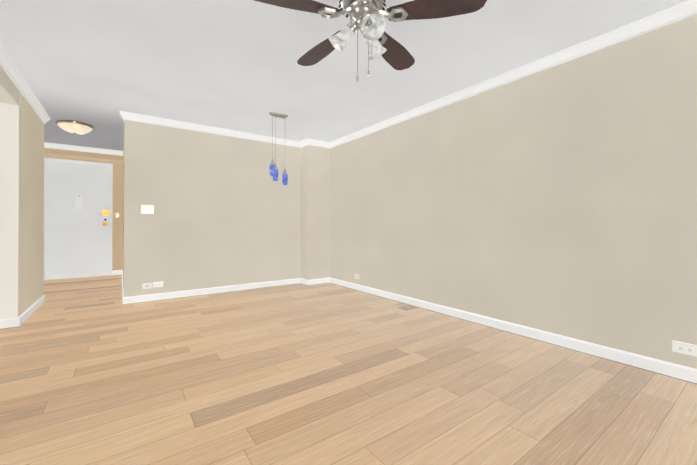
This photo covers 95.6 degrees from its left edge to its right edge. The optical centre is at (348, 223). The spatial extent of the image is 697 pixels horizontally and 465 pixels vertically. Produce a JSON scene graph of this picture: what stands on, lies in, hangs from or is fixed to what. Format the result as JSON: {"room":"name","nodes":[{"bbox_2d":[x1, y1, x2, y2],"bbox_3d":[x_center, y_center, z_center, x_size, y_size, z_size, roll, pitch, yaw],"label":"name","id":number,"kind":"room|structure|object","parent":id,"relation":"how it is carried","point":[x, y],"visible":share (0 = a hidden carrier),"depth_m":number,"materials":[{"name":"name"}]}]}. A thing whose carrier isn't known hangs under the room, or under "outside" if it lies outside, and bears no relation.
{"room":"empty living room","nodes":[
{"label":"empty living room","id":0,"kind":"room"},
{"bbox_2d":[0,65,18,104],"bbox_3d":[-3.152,-1.298,2.711,0.300,0.240,0.855,0,0,-36],"label":"lintel","id":1,"kind":"object","parent":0,"point":[9,91],"visible":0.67,"depth_m":2.90,"materials":[{"name":"beige paint"}]},
{"bbox_2d":[0,102,18,318],"bbox_3d":[-3.403,-0.076,3.053,0.300,2.200,0.004,0,0,-36],"label":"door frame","id":2,"kind":"structure","parent":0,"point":[9,165],"depth_m":3.10,"materials":[{"name":"beige paint"}]},
{"bbox_2d":[0,318,15,328],"bbox_3d":[-3.394,0.978,3.043,0.270,0.092,0.015,0,0,-36],"label":"baseboard","id":3,"kind":"structure","parent":2,"relation":"attached to","point":[11,322],"depth_m":3.08,"materials":[{"name":"white paint"}]},
{"bbox_2d":[18,91,43,316],"bbox_3d":[-3.776,-0.193,3.571,0.300,2.440,1.271,0,0,-36],"label":"wall","id":4,"kind":"structure","parent":0,"point":[31,220],"depth_m":3.55,"materials":[{"name":"beige paint"}]},
{"bbox_2d":[0,43,50,123],"bbox_3d":[-1.674,-1.383,0.967,0.055,0.088,8.075,0,0,-36],"label":"crown molding","id":5,"kind":"structure","parent":4,"relation":"attached to","point":[6,62],"depth_m":3.09,"materials":[{"name":"white paint"}]},
{"bbox_2d":[16,294,44,326],"bbox_3d":[-3.639,0.981,3.645,0.015,0.092,1.280,0,0,-36],"label":"baseboard","id":6,"kind":"structure","parent":4,"relation":"attached to","point":[26,314],"depth_m":3.47,"materials":[{"name":"white paint"}]},
{"bbox_2d":[44,148,122,162],"bbox_3d":[-5.502,-1.318,5.569,2.490,0.170,0.380,0,0,-36],"label":"beam","id":7,"kind":"structure","parent":0,"point":[50,152],"depth_m":5.84,"materials":[{"name":"beige paint"}]},
{"bbox_2d":[44,142,122,155],"bbox_3d":[-5.375,-1.360,5.393,2.490,0.088,0.055,0,0,-36],"label":"crown molding","id":8,"kind":"structure","parent":7,"relation":"attached to","point":[46,145],"depth_m":5.76,"materials":[{"name":"white paint"}]},
{"bbox_2d":[112,162,122,270],"bbox_3d":[-4.707,-0.179,6.444,0.170,2.440,0.120,0,0,-36],"label":"wall","id":9,"kind":"structure","parent":0,"point":[117,243],"depth_m":6.39,"materials":[{"name":"beige paint"}]},
{"bbox_2d":[45,160,109,279],"bbox_3d":[-5.159,-0.062,6.039,0.949,2.191,0.122,0,0,-36],"label":"entry door","id":10,"kind":"structure","parent":9,"relation":"in","point":[77,219],"depth_m":6.03,"materials":[{"name":"paint"}]},
{"bbox_2d":[44,157,112,279],"bbox_3d":[-5.192,-0.080,6.087,1.035,2.240,0.132,0,0,-36],"label":"door frame","id":11,"kind":"structure","parent":9,"relation":"attached to","point":[111,183],"depth_m":6.31,"materials":[{"name":"paint"}]},
{"bbox_2d":[44,156,112,163],"bbox_3d":[-5.196,-1.300,6.098,1.035,0.200,0.120,0,0,-36],"label":"lintel","id":12,"kind":"object","parent":11,"relation":"attached to","point":[78,159],"visible":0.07,"depth_m":6.04,"materials":[{"name":"beige paint"}]},
{"bbox_2d":[123,145,123,287],"bbox_3d":[-2.578,-0.180,6.149,2.940,2.440,2.850,0,0,-36],"label":"wall","id":13,"kind":"structure","parent":0,"point":[123,216],"depth_m":5.06,"materials":[{"name":"beige paint"}]},
{"bbox_2d":[120,270,123,304],"bbox_3d":[-3.737,0.989,5.212,0.030,0.092,3.005,0,0,-36],"label":"baseboard","id":14,"kind":"structure","parent":13,"relation":"attached to","point":[121,271],"depth_m":4.53,"materials":[{"name":"white paint"}]},
{"bbox_2d":[124,120,300,296],"bbox_3d":[-1.703,-0.186,4.936,2.940,2.440,0.140,0,0,-36],"label":"wall","id":15,"kind":"structure","parent":0,"point":[227,210],"depth_m":4.58,"materials":[{"name":"beige paint"}]},
{"bbox_2d":[142,283,151,288],"bbox_3d":[-2.650,0.825,4.153,0.118,0.074,0.016,0,0,-36],"label":"outlet","id":16,"kind":"object","parent":15,"relation":"attached to","point":[146,285],"visible":1,"depth_m":4.16,"materials":[{"name":"white plastic"}]},
{"bbox_2d":[141,205,153,213],"bbox_3d":[-2.650,-0.185,4.162,0.146,0.118,0.010,0,0,-36],"label":"light switch","id":17,"kind":"object","parent":15,"relation":"attached to","point":[147,209],"visible":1,"depth_m":4.16,"materials":[{"name":"white plastic"}]},
{"bbox_2d":[153,281,162,287],"bbox_3d":[-2.550,0.818,4.229,0.118,0.074,0.009,0,0,-36],"label":"duplex electrical outlet","id":18,"kind":"object","parent":15,"relation":"attached to","point":[158,284],"visible":1,"depth_m":4.23,"materials":[{"name":"white plastic"}]},
{"bbox_2d":[119,111,303,147],"bbox_3d":[-1.848,-1.363,4.721,2.555,0.088,0.090,0,0,-36],"label":"crown molding","id":19,"kind":"structure","parent":15,"relation":"attached to","point":[130,116],"depth_m":4.54,"materials":[{"name":"white paint"}]},
{"bbox_2d":[124,278,303,304],"bbox_3d":[-1.824,0.987,4.747,2.470,0.092,0.015,0,0,-36],"label":"baseboard","id":20,"kind":"structure","parent":15,"relation":"attached to","point":[205,291],"depth_m":4.58,"materials":[{"name":"white paint"}]},
{"bbox_2d":[301,145,329,279],"bbox_3d":[-0.575,-0.183,5.509,0.440,2.440,0.250,0,0,-36],"label":"column","id":21,"kind":"structure","parent":0,"point":[315,212],"depth_m":5.40,"materials":[{"name":"beige paint"}]},
{"bbox_2d":[304,138,327,147],"bbox_3d":[-0.532,-1.360,5.358,0.435,0.088,0.055,0,0,-36],"label":"crown molding","id":22,"kind":"structure","parent":21,"relation":"attached to","point":[318,143],"depth_m":5.34,"materials":[{"name":"white paint"}]},
{"bbox_2d":[304,278,327,285],"bbox_3d":[-0.516,0.990,5.383,0.425,0.092,0.015,0,0,-36],"label":"baseboard","id":23,"kind":"structure","parent":21,"relation":"attached to","point":[322,280],"depth_m":5.35,"materials":[{"name":"white paint"}]},
{"bbox_2d":[0,0,685,150],"bbox_3d":[-1.438,-1.469,2.447,5.670,0.100,10.440,0,0,-36],"label":"ceiling","id":24,"kind":"structure","parent":0,"point":[98,65],"depth_m":2.70,"materials":[{"name":"paint"}]},
{"bbox_2d":[56,120,93,135],"bbox_3d":[-3.886,-1.329,4.490,0.410,0.160,0.410,0,0,-36],"label":"light","id":25,"kind":"object","parent":24,"relation":"attached to","point":[74,127],"visible":1,"depth_m":4.39,"materials":[{"name":"beige glass"}]},
{"bbox_2d":[269,112,287,184],"bbox_3d":[-0.909,-0.957,4.095,0.250,0.907,0.127,0,0,-36],"label":"pendant light","id":26,"kind":"object","parent":24,"relation":"hanging from","point":[273,169],"visible":1,"depth_m":4.07,"materials":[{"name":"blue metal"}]},
{"bbox_2d":[254,0,486,81],"bbox_3d":[0.043,-1.115,1.829,1.264,0.614,1.233,0,0,-36],"label":"fan","id":27,"kind":"object","parent":24,"relation":"hanging from","point":[367,20],"visible":1,"depth_m":1.75,"materials":[{"name":"brown wood"}]},
{"bbox_2d":[0,275,696,464],"bbox_3d":[-1.438,1.071,2.433,5.670,0.100,10.440,0,0,-36],"label":"floor","id":28,"kind":"structure","parent":0,"point":[94,370],"depth_m":1.94,"materials":[{"name":"brown wood"}]},
{"bbox_2d":[330,14,696,368],"bbox_3d":[0.813,-0.191,4.063,0.120,2.440,10.440,0,0,-36],"label":"wall","id":29,"kind":"structure","parent":0,"point":[560,199],"depth_m":2.68,"materials":[{"name":"beige paint"}]},
{"bbox_2d":[328,0,696,147],"bbox_3d":[1.689,-1.374,2.704,0.055,0.088,6.960,0,0,-36],"label":"crown molding","id":30,"kind":"structure","parent":29,"relation":"attached to","point":[669,15],"depth_m":2.65,"materials":[{"name":"white paint"}]},
{"bbox_2d":[328,278,696,383],"bbox_3d":[1.706,0.976,2.704,0.015,0.092,6.960,0,0,-36],"label":"baseboard","id":31,"kind":"structure","parent":29,"relation":"attached to","point":[680,372],"depth_m":2.67,"materials":[{"name":"white paint"}]},
{"bbox_2d":[672,340,696,356],"bbox_3d":[2.182,0.812,2.049,0.009,0.074,0.118,0,0,-36],"label":"electrical outlet","id":32,"kind":"object","parent":29,"relation":"attached to","point":[684,348],"visible":1,"depth_m":2.05,"materials":[{"name":"white plastic"}]}
]}

